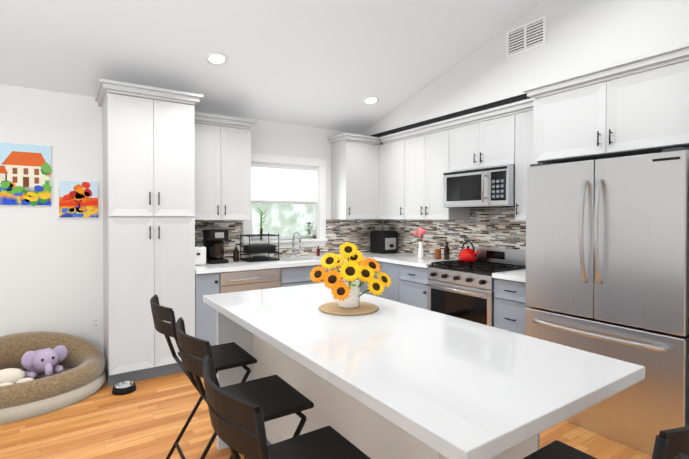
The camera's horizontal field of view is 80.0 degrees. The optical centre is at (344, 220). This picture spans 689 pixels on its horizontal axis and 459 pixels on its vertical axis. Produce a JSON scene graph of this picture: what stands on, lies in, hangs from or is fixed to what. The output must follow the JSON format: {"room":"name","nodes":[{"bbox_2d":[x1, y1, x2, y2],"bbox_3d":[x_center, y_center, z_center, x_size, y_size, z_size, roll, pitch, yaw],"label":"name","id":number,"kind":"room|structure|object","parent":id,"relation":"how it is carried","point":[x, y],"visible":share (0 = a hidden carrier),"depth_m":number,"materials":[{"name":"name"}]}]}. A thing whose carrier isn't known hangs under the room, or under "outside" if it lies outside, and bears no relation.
{"room":"kitchen","nodes":[
{"label":"kitchen","id":0,"kind":"room"},
{"bbox_2d":[0,84,381,368],"bbox_3d":[-2.054,0.098,4.042,6.360,2.540,0.100,0,1,-34],"label":"wall","id":1,"kind":"structure","parent":0,"point":[51,270],"depth_m":3.66,"materials":[{"name":"white paint"}]},
{"bbox_2d":[0,141,51,205],"bbox_3d":[-2.772,-0.389,3.481,0.486,0.534,0.024,0,1,-34],"label":"framed picture","id":2,"kind":"object","parent":1,"relation":"attached to","point":[25,175],"visible":1,"depth_m":3.50,"materials":[{"name":"multicoloured paper"}]},
{"bbox_2d":[58,180,98,217],"bbox_3d":[-2.408,-0.192,3.726,0.305,0.335,0.024,0,1,-34],"label":"framed picture","id":3,"kind":"object","parent":1,"relation":"attached to","point":[78,199],"visible":1,"depth_m":3.71,"materials":[{"name":"multicoloured paper"}]},
{"bbox_2d":[91,316,99,329],"bbox_3d":[-2.310,0.950,3.812,0.070,0.114,0.008,0,1,-34],"label":"electrical outlet plate","id":4,"kind":"object","parent":1,"relation":"attached to","point":[95,322],"visible":1,"depth_m":3.81,"materials":[{"name":"white plastic"}]},
{"bbox_2d":[194,112,258,219],"bbox_3d":[-1.291,-0.519,4.244,0.697,1.030,0.397,0,1,-34],"label":"upper cabinet","id":5,"kind":"object","parent":1,"relation":"attached to","point":[222,167],"visible":0.71,"depth_m":4.12,"materials":[{"name":"grey wood"}]},
{"bbox_2d":[242,153,326,248],"bbox_3d":[-0.701,-0.215,4.897,1.095,1.090,0.136,0,1,-34],"label":"window unit","id":6,"kind":"structure","parent":1,"relation":"in","point":[288,194],"depth_m":4.94,"materials":[{"name":"white paint"}]},
{"bbox_2d":[255,208,266,240],"bbox_3d":[-0.954,0.035,4.715,0.175,0.391,0.097,0,1,-34],"label":"bamboo plant","id":7,"kind":"object","parent":6,"relation":"on","point":[260,231],"visible":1,"depth_m":4.69,"materials":[{"name":"green plant"}]},
{"bbox_2d":[304,222,313,238],"bbox_3d":[-0.434,0.120,5.053,0.177,0.214,0.087,0,1,-34],"label":"pothos plant","id":8,"kind":"object","parent":6,"relation":"on","point":[309,234],"visible":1,"depth_m":5.04,"materials":[{"name":"green plant"}]},
{"bbox_2d":[195,219,382,259],"bbox_3d":[-0.576,0.209,4.963,2.677,0.438,0.011,0,1,-34],"label":"tile backsplash","id":9,"kind":"structure","parent":1,"relation":"attached to","point":[356,232],"depth_m":5.19,"materials":[{"name":"tile"}]},
{"bbox_2d":[327,133,381,219],"bbox_3d":[0.267,-0.529,5.285,0.907,1.030,0.397,0,1,-34],"label":"upper cabinet","id":10,"kind":"object","parent":1,"relation":"attached to","point":[354,176],"visible":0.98,"depth_m":5.09,"materials":[{"name":"grey wood"}]},
{"bbox_2d":[0,0,543,133],"bbox_3d":[-0.177,-2.039,1.120,6.460,1.903,7.010,0,1,-34],"label":"ceiling","id":11,"kind":"structure","parent":0,"point":[328,64],"depth_m":3.43,"materials":[{"name":"white paint"}]},
{"bbox_2d":[204,51,228,65],"bbox_3d":[-1.086,-1.376,3.496,0.200,0.055,0.194,0,1,-34],"label":"recessed light","id":12,"kind":"object","parent":11,"relation":"in","point":[216,58],"visible":1,"depth_m":3.49,"materials":[{"name":"white plastic"}]},
{"bbox_2d":[362,96,379,104],"bbox_3d":[0.297,-1.346,4.612,0.200,0.055,0.194,0,1,-34],"label":"recessed light","id":13,"kind":"object","parent":11,"relation":"in","point":[369,99],"visible":1,"depth_m":4.60,"materials":[{"name":"white plastic"}]},
{"bbox_2d":[271,267,286,282],"bbox_3d":[-0.708,0.558,4.493,0.004,0.170,0.353,0,1,-34],"label":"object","id":14,"kind":"structure","parent":0,"relation":"attached to","point":[283,269],"depth_m":4.19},
{"bbox_2d":[287,259,314,262],"bbox_3d":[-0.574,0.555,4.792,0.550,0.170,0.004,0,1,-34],"label":"countertop","id":15,"kind":"structure","parent":0,"relation":"attached to","point":[288,260],"depth_m":4.45,"materials":[{"name":"white stone"}]},
{"bbox_2d":[287,263,330,282],"bbox_3d":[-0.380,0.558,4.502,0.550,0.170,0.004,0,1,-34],"label":"base cabinet","id":16,"kind":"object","parent":0,"relation":"attached to","point":[301,270],"depth_m":4.30,"materials":[{"name":"grey wood"}]},
{"bbox_2d":[0,369,651,458],"bbox_3d":[-0.163,1.426,1.223,6.360,0.060,6.910,0,1,-34],"label":"floor","id":17,"kind":"structure","parent":0,"point":[147,418],"depth_m":2.69,"materials":[{"name":"brown wood"}]},
{"bbox_2d":[0,331,104,423],"bbox_3d":[-2.510,1.157,3.150,1.174,0.440,0.876,0,1,-34],"label":"dog bed","id":18,"kind":"object","parent":17,"relation":"on","point":[80,376],"visible":0.85,"depth_m":3.16,"materials":[{"name":"beige fabric"}]},
{"bbox_2d":[0,368,33,385],"bbox_3d":[-2.515,1.138,2.954,0.463,0.159,0.188,0,1,-34],"label":"plush bunny","id":19,"kind":"object","parent":18,"relation":"on","point":[9,376],"visible":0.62,"depth_m":2.98,"materials":[{"name":"beige fabric"}]},
{"bbox_2d":[21,345,67,378],"bbox_3d":[-2.345,1.103,3.220,0.294,0.221,0.369,0,1,-34],"label":"elephant","id":20,"kind":"object","parent":18,"relation":"on","point":[46,361],"visible":0.96,"depth_m":3.13},
{"bbox_2d":[112,381,135,394],"bbox_3d":[-1.776,1.349,3.314,0.176,0.052,0.176,0,1,-34],"label":"pet bowl","id":21,"kind":"object","parent":17,"relation":"on","point":[124,387],"visible":1,"depth_m":3.28,"materials":[{"name":"black plastic"}]},
{"bbox_2d":[95,78,202,385],"bbox_3d":[-1.785,0.123,3.747,0.798,2.495,0.687,0,1,-34],"label":"pantry cabinet","id":22,"kind":"object","parent":17,"relation":"on","point":[148,193],"visible":0.98,"depth_m":3.49,"materials":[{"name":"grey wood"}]},
{"bbox_2d":[150,295,256,458],"bbox_3d":[-0.743,0.897,2.208,0.542,0.978,0.438,0,1,-34],"label":"bar chair","id":23,"kind":"object","parent":17,"relation":"on","point":[229,355],"visible":0.73,"depth_m":2.14,"materials":[{"name":"black metal"}]},
{"bbox_2d":[195,271,222,345],"bbox_3d":[-1.427,0.923,4.029,0.216,0.890,0.628,0,1,-34],"label":"base cabinet","id":24,"kind":"object","parent":17,"relation":"on","point":[205,315],"depth_m":3.77,"materials":[{"name":"grey wood"}]},
{"bbox_2d":[195,259,294,274],"bbox_3d":[-1.108,0.456,4.223,0.968,0.040,0.653,0,1,-34],"label":"countertop","id":25,"kind":"structure","parent":24,"relation":"on","point":[207,269],"depth_m":4.00,"materials":[{"name":"white stone"}]},
{"bbox_2d":[195,245,205,264],"bbox_3d":[-1.492,0.345,4.102,0.160,0.182,0.268,0,1,-34],"label":"toaster","id":26,"kind":"object","parent":25,"relation":"on","point":[200,255],"visible":0.6,"depth_m":4.01,"materials":[{"name":"white plastic"}]},
{"bbox_2d":[203,229,228,263],"bbox_3d":[-1.330,0.265,4.243,0.193,0.340,0.253,0,1,-34],"label":"coffee maker","id":27,"kind":"object","parent":25,"relation":"on","point":[213,241],"visible":0.92,"depth_m":4.16,"materials":[{"name":"black plastic"}]},
{"bbox_2d":[233,244,238,261],"bbox_3d":[-1.142,0.339,4.334,0.060,0.190,0.070,0,1,-34],"label":"soap bottle","id":28,"kind":"object","parent":25,"relation":"on","point":[236,255],"visible":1,"depth_m":4.32,"materials":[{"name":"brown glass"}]},
{"bbox_2d":[240,233,279,261],"bbox_3d":[-0.926,0.288,4.479,0.350,0.290,0.290,0,1,-34],"label":"dish rack","id":29,"kind":"object","parent":25,"relation":"on","point":[268,248],"visible":1,"depth_m":4.41,"materials":[{"name":"black metal"}]},
{"bbox_2d":[175,317,313,458],"bbox_3d":[-0.404,0.902,1.701,0.542,0.978,0.438,0,1,-34],"label":"bar chair","id":30,"kind":"object","parent":17,"relation":"on","point":[274,396],"visible":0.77,"depth_m":1.66,"materials":[{"name":"black wood"}]},
{"bbox_2d":[219,268,280,293],"bbox_3d":[-1.054,0.924,4.227,0.616,0.884,0.656,0,1,-34],"label":"dishwasher","id":31,"kind":"object","parent":17,"relation":"on","point":[239,281],"visible":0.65,"depth_m":3.97,"materials":[{"name":"silver"}]},
{"bbox_2d":[202,355,370,458],"bbox_3d":[-0.132,0.907,1.221,0.542,0.978,0.438,0,1,-34],"label":"bar chair","id":32,"kind":"object","parent":17,"relation":"on","point":[238,424],"visible":1,"depth_m":1.05,"materials":[{"name":"black wood"}]},
{"bbox_2d":[280,279,345,286],"bbox_3d":[-0.487,1.012,4.658,0.798,0.700,0.628,0,1,-34],"label":"base cabinet","id":33,"kind":"object","parent":17,"relation":"on","point":[297,281],"depth_m":4.31,"materials":[{"name":"grey"}]},
{"bbox_2d":[331,264,374,295],"bbox_3d":[0.013,0.913,4.992,0.401,0.890,0.628,0,1,-34],"label":"base cabinet","id":34,"kind":"object","parent":17,"relation":"on","point":[364,287],"depth_m":4.76,"materials":[{"name":"grey wood"}]},
{"bbox_2d":[311,252,406,261],"bbox_3d":[0.233,0.447,5.119,1.158,0.040,0.653,0,1,-34],"label":"countertop","id":35,"kind":"structure","parent":34,"relation":"on","point":[370,255],"depth_m":5.02,"materials":[{"name":"white stone"}]},
{"bbox_2d":[370,230,396,253],"bbox_3d":[0.526,0.279,5.383,0.260,0.290,0.320,0,1,-34],"label":"toaster","id":36,"kind":"object","parent":35,"relation":"on","point":[383,241],"visible":1,"depth_m":5.29,"materials":[{"name":"black plastic"}]},
{"bbox_2d":[216,311,539,458],"bbox_3d":[-0.007,0.942,2.053,0.785,0.890,1.605,0,1,-34],"label":"kitchen island","id":37,"kind":"object","parent":17,"relation":"on","point":[377,439],"depth_m":1.91,"materials":[{"name":"grey wood"}]},
{"bbox_2d":[203,283,644,458],"bbox_3d":[0.051,0.479,1.898,0.856,0.040,1.990,0,1,-34],"label":"island countertop","id":38,"kind":"structure","parent":37,"relation":"on","point":[460,388],"depth_m":1.32,"materials":[{"name":"white stone"}]},
{"bbox_2d":[319,301,378,315],"bbox_3d":[0.022,0.450,2.125,0.310,0.011,0.310,0,1,-34],"label":"woven placemat","id":39,"kind":"object","parent":38,"relation":"on","point":[362,308],"visible":0.81,"depth_m":2.06,"materials":[{"name":"beige wicker"}]},
{"bbox_2d":[310,242,391,307],"bbox_3d":[0.028,0.275,2.119,0.416,0.337,0.344,0,1,-34],"label":"sunflower vase","id":40,"kind":"object","parent":39,"relation":"on","point":[346,292],"visible":1,"depth_m":2.06,"materials":[{"name":"white ceramic"}]},
{"bbox_2d":[375,262,394,300],"bbox_3d":[0.739,0.915,4.843,0.628,0.890,0.417,0,1,-34],"label":"base cabinet","id":41,"kind":"object","parent":17,"relation":"on","point":[388,293],"depth_m":4.64,"materials":[{"name":"grey wood"}]},
{"bbox_2d":[395,266,429,309],"bbox_3d":[0.979,0.919,4.484,0.628,0.890,0.447,0,1,-34],"label":"base cabinet","id":42,"kind":"object","parent":17,"relation":"on","point":[407,275],"depth_m":4.33,"materials":[{"name":"grey wood"}]},
{"bbox_2d":[375,254,458,269],"bbox_3d":[0.859,0.452,4.636,0.653,0.040,0.841,0,1,-34],"label":"countertop","id":43,"kind":"structure","parent":42,"relation":"on","point":[402,260],"depth_m":4.54,"materials":[{"name":"white stone"}]},
{"bbox_2d":[413,227,426,258],"bbox_3d":[0.874,0.250,4.662,0.178,0.361,0.168,0,1,-34],"label":"flower vase","id":44,"kind":"object","parent":43,"relation":"on","point":[420,233],"visible":1,"depth_m":4.65,"materials":[{"name":"white ceramic"}]},
{"bbox_2d":[435,249,440,258],"bbox_3d":[1.049,0.376,4.602,0.070,0.110,0.070,0,1,41],"label":"jar","id":45,"kind":"object","parent":43,"relation":"on","point":[437,251],"depth_m":4.57,"materials":[{"name":"orange glass"}]},
{"bbox_2d":[444,241,449,259],"bbox_3d":[1.129,0.332,4.536,0.060,0.200,0.060,0,1,41],"label":"oil bottle","id":46,"kind":"object","parent":43,"relation":"on","point":[446,253],"depth_m":4.51,"materials":[{"name":"orange glass"}]},
{"bbox_2d":[426,246,525,326],"bbox_3d":[1.274,0.826,3.952,0.704,1.085,0.756,0,1,-34],"label":"range","id":47,"kind":"object","parent":17,"relation":"on","point":[461,289],"visible":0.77,"depth_m":3.82,"materials":[{"name":"silver metal"}]},
{"bbox_2d":[458,241,478,261],"bbox_3d":[1.281,0.311,4.200,0.190,0.208,0.236,0,1,-34],"label":"kettle","id":48,"kind":"object","parent":47,"relation":"on","point":[467,254],"visible":1,"depth_m":4.15,"materials":[{"name":"red metal"}]},
{"bbox_2d":[494,278,529,334],"bbox_3d":[1.624,0.928,3.519,0.628,0.890,0.346,0,1,-34],"label":"base cabinet","id":49,"kind":"object","parent":17,"relation":"on","point":[510,306],"depth_m":3.37,"materials":[{"name":"grey wood"}]},
{"bbox_2d":[492,270,525,281],"bbox_3d":[1.613,0.463,3.507,0.653,0.040,0.346,0,1,-34],"label":"countertop","id":50,"kind":"structure","parent":49,"relation":"on","point":[515,275],"depth_m":3.38,"materials":[{"name":"white stone"}]},
{"bbox_2d":[523,426,688,458],"bbox_3d":[0.687,0.908,1.116,0.438,0.978,0.542,0,1,-34],"label":"bar chair","id":51,"kind":"object","parent":17,"relation":"on","point":[670,443],"visible":0.98,"depth_m":0.83,"materials":[{"name":"black metal"}]},
{"bbox_2d":[525,147,688,455],"bbox_3d":[1.897,0.483,2.852,0.854,1.793,0.960,0,1,-34],"label":"refrigerator","id":52,"kind":"object","parent":17,"relation":"on","point":[607,257],"visible":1,"depth_m":2.53,"materials":[{"name":"grey metal"}]},
{"bbox_2d":[675,452,687,458],"bbox_3d":[0.324,0.911,0.813,0.438,0.978,0.542,0,1,-34],"label":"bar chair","id":53,"kind":"object","parent":17,"relation":"on","point":[682,456],"visible":1,"depth_m":0.74,"materials":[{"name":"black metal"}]},
{"bbox_2d":[360,0,688,144],"bbox_3d":[1.388,-1.564,4.064,0.388,1.055,3.656,0,1,-34],"label":"wall","id":54,"kind":"structure","parent":0,"point":[583,35],"depth_m":3.31,"materials":[{"name":"white paint"}]},
{"bbox_2d":[506,15,545,57],"bbox_3d":[1.535,-1.552,3.489,0.006,0.230,0.360,0,1,-34],"label":"air vent grille","id":55,"kind":"object","parent":54,"relation":"attached to","point":[526,37],"visible":1,"depth_m":3.48,"materials":[{"name":"white plastic"}]},
{"bbox_2d":[522,42,688,163],"bbox_3d":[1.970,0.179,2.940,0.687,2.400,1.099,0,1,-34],"label":"upper cabinet","id":56,"kind":"object","parent":54,"relation":"attached to","point":[638,105],"visible":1,"depth_m":2.71,"materials":[{"name":"grey wood"}]},
{"bbox_3d":[2.440,-0.762,2.941,0.100,4.281,6.910,0,1,-34],"label":"wall","id":57,"kind":"structure","parent":0,"visible":0},
{"bbox_2d":[379,138,402,219],"bbox_3d":[0.714,-0.496,5.127,0.338,0.967,0.480,0,1,-34],"label":"upper cabinet","id":58,"kind":"object","parent":57,"relation":"attached to","point":[391,151],"depth_m":5.05,"materials":[{"name":"grey wood"}]},
{"bbox_2d":[403,126,469,219],"bbox_3d":[1.036,-0.492,4.646,0.338,0.967,0.677,0,1,-34],"label":"upper cabinet","id":59,"kind":"object","parent":57,"relation":"attached to","point":[415,164],"depth_m":4.54,"materials":[{"name":"grey wood"}]},
{"bbox_2d":[383,208,525,258],"bbox_3d":[1.261,0.152,4.612,0.011,0.559,2.580,0,1,-34],"label":"tile backsplash","id":60,"kind":"structure","parent":57,"relation":"attached to","point":[501,228],"depth_m":4.52,"materials":[{"name":"tile"}]},
{"bbox_2d":[447,110,514,171],"bbox_3d":[1.436,-0.736,4.044,0.338,0.467,0.757,0,1,-34],"label":"upper cabinet","id":61,"kind":"object","parent":57,"relation":"attached to","point":[489,141],"depth_m":3.92,"materials":[{"name":"grey wood"}]},
{"bbox_2d":[443,165,514,207],"bbox_3d":[1.375,-0.311,4.008,0.482,0.366,0.752,0,1,-34],"label":"microwave","id":62,"kind":"object","parent":61,"relation":"attached to","point":[490,187],"visible":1,"depth_m":3.83,"materials":[{"name":"silver metal"}]},
{"bbox_2d":[515,106,532,220],"bbox_3d":[1.745,-0.481,3.585,0.338,0.967,0.346,0,1,-34],"label":"upper cabinet","id":63,"kind":"object","parent":57,"relation":"attached to","point":[523,116],"depth_m":3.59,"materials":[{"name":"grey wood"}]}
]}

